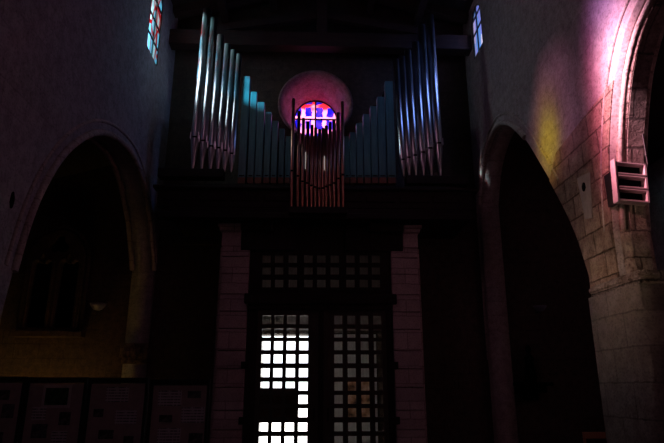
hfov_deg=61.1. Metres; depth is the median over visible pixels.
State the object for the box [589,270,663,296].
trim
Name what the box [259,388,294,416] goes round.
notice board
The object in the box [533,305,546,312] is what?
wall sconce
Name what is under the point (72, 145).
trim
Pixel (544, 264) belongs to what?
wall
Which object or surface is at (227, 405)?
stone pillar
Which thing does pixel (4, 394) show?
print
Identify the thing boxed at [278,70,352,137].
trim
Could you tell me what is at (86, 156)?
ceiling
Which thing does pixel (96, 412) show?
print
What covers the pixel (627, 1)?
trim
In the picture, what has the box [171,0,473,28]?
ceiling
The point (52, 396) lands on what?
print
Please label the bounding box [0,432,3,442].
print
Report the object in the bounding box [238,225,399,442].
door frame
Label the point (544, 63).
wall
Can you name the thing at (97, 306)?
wall sconce
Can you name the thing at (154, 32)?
window
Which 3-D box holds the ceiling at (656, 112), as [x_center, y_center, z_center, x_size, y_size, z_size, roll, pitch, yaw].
[6.308,-4.268,4.614,4.025,1.785,20.000,1,-16,-2]
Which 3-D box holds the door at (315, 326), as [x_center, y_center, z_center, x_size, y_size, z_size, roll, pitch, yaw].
[-0.857,3.365,11.348,1.373,3.152,0.136,1,-16,-2]
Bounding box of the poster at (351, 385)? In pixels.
[348,382,369,416]
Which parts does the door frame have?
post, cornice, post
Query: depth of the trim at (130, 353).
12.32 m
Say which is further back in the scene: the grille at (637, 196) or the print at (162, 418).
the grille at (637, 196)
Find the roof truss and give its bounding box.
[169,0,471,55]
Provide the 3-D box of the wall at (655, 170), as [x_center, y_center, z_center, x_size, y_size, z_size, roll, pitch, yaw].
[7.882,-1.495,3.852,0.800,8.750,20.000,1,-16,-2]
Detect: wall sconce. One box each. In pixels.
[89,302,106,311]
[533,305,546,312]
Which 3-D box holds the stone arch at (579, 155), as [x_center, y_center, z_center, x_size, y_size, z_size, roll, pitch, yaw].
[3.716,-0.273,8.191,0.020,2.698,2.259,1,-16,-2]
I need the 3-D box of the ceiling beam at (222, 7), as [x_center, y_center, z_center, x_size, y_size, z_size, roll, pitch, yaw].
[-2.502,-8.205,5.463,0.180,0.200,20.000,1,-16,-2]
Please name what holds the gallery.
on the stone pillar at (227, 405)
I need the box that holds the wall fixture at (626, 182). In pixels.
[604,133,649,206]
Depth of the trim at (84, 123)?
7.94 m
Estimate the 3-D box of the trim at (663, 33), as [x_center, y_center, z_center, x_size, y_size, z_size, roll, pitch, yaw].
[4.288,-2.091,5.308,0.120,3.008,5.586,1,-16,-2]
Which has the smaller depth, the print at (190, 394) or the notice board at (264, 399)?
the print at (190, 394)
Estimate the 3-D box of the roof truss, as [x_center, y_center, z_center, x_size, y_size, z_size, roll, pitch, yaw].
[-0.264,-5.409,14.629,7.717,2.151,0.320,1,-16,-2]
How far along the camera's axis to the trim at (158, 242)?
13.23 m
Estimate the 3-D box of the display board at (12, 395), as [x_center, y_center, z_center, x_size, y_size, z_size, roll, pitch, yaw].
[-3.539,2.465,5.719,0.596,1.710,0.500,1,-16,-2]
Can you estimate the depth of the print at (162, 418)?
5.89 m
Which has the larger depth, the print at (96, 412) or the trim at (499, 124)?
the trim at (499, 124)
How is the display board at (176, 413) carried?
on the floor
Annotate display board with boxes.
[0,377,26,442]
[18,377,88,442]
[81,378,149,442]
[145,379,210,442]
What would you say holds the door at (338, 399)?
in the wall at (544, 264)
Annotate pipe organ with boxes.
[157,7,467,215]
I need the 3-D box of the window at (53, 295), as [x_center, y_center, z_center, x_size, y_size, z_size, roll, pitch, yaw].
[-6.308,1.312,12.815,1.556,2.595,0.260,1,-16,-2]
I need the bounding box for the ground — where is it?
[261,399,306,442]
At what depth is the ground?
23.12 m
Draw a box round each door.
[253,310,323,442]
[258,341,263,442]
[321,310,388,442]
[334,334,377,442]
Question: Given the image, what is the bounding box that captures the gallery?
[153,184,478,251]
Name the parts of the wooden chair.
backrest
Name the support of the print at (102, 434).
attached to the display board at (114, 413)
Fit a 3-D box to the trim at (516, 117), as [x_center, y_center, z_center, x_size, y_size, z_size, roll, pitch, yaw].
[3.622,0.047,11.280,0.070,5.093,4.606,1,-16,-2]
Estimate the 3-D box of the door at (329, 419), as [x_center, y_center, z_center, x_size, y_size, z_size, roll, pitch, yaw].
[0.455,3.378,11.391,1.353,3.152,0.136,1,-16,-2]
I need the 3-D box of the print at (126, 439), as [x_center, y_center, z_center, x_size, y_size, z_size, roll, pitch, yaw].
[-2.109,2.269,5.821,0.101,0.088,0.003,1,-16,-2]
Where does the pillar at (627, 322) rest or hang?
attached to the wall at (544, 63)
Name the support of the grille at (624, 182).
attached to the wall fixture at (626, 182)
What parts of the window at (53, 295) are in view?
tracery moulding, dark pane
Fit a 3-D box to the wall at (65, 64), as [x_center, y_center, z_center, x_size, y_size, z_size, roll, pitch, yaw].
[-4.013,-2.857,3.831,0.500,11.350,20.000,1,-16,-2]
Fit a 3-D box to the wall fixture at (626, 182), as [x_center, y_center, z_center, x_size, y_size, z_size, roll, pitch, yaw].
[3.866,-0.697,7.453,0.562,1.077,0.456,1,-16,-2]
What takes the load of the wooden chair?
on the floor
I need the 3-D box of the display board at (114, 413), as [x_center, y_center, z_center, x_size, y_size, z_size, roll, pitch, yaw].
[-2.270,2.482,5.759,0.629,1.700,0.500,1,-16,-2]
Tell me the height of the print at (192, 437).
0.117 m
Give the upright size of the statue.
1.200 m
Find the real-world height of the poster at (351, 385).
0.816 m
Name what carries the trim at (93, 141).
attached to the wall at (65, 64)
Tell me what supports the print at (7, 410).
attached to the display board at (12, 395)
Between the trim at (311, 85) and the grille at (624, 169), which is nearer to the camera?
the grille at (624, 169)
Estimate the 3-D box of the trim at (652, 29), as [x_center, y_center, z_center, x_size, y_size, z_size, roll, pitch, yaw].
[4.118,-0.246,4.758,0.220,6.547,5.277,1,-16,-2]
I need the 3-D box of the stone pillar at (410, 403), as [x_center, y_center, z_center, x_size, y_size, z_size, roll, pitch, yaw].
[1.602,2.647,12.155,0.686,5.007,1.270,1,-16,-2]
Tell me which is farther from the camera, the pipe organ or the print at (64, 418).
the pipe organ
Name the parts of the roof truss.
king post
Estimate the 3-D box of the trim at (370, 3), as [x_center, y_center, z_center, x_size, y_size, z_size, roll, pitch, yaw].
[1.361,-8.547,5.702,0.180,0.200,20.000,1,-16,-2]
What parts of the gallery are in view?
rail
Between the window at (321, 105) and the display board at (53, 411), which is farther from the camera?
the window at (321, 105)
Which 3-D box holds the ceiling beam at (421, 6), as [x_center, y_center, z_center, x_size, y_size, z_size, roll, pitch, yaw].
[2.622,-8.155,5.631,0.180,0.200,20.000,1,-16,-2]
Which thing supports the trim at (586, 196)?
attached to the wall at (544, 63)
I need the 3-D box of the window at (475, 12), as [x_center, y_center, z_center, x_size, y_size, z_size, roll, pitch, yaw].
[3.602,-4.779,13.908,0.050,1.297,0.754,1,-16,-2]
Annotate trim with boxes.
[4,119,157,265]
[9,191,14,208]
[11,129,156,272]
[87,137,134,270]
[119,343,150,363]
[157,241,221,244]
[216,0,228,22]
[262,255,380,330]
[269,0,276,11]
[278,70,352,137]
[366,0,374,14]
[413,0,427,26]
[476,112,558,359]
[477,120,525,204]
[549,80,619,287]
[577,172,592,218]
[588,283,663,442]
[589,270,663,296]
[600,0,629,231]
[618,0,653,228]
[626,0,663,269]
[647,33,663,229]
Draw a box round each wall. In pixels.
[0,0,177,383]
[0,0,606,442]
[463,0,644,442]
[648,156,663,269]
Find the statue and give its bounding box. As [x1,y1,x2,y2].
[513,344,553,399]
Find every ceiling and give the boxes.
[52,140,109,178]
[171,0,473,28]
[508,35,663,165]
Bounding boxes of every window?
[9,225,90,337]
[147,0,162,65]
[295,100,335,135]
[472,4,482,58]
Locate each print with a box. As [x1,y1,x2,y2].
[0,390,9,399]
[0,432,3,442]
[1,404,14,417]
[30,424,47,437]
[44,388,68,404]
[58,412,70,424]
[93,409,103,416]
[98,430,113,438]
[123,436,133,442]
[159,415,171,421]
[187,391,200,397]
[188,433,202,442]
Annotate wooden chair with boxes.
[582,432,605,442]
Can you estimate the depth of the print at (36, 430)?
5.82 m
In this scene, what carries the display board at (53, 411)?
on the floor
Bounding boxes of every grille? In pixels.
[617,166,639,173]
[619,179,640,186]
[620,192,642,200]
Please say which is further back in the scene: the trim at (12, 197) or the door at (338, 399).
the door at (338, 399)
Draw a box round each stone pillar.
[209,223,249,442]
[390,225,427,442]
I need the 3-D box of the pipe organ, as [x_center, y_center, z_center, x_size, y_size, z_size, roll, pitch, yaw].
[-0.410,-2.389,13.236,6.700,5.158,1.850,1,-16,-2]
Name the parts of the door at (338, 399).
rail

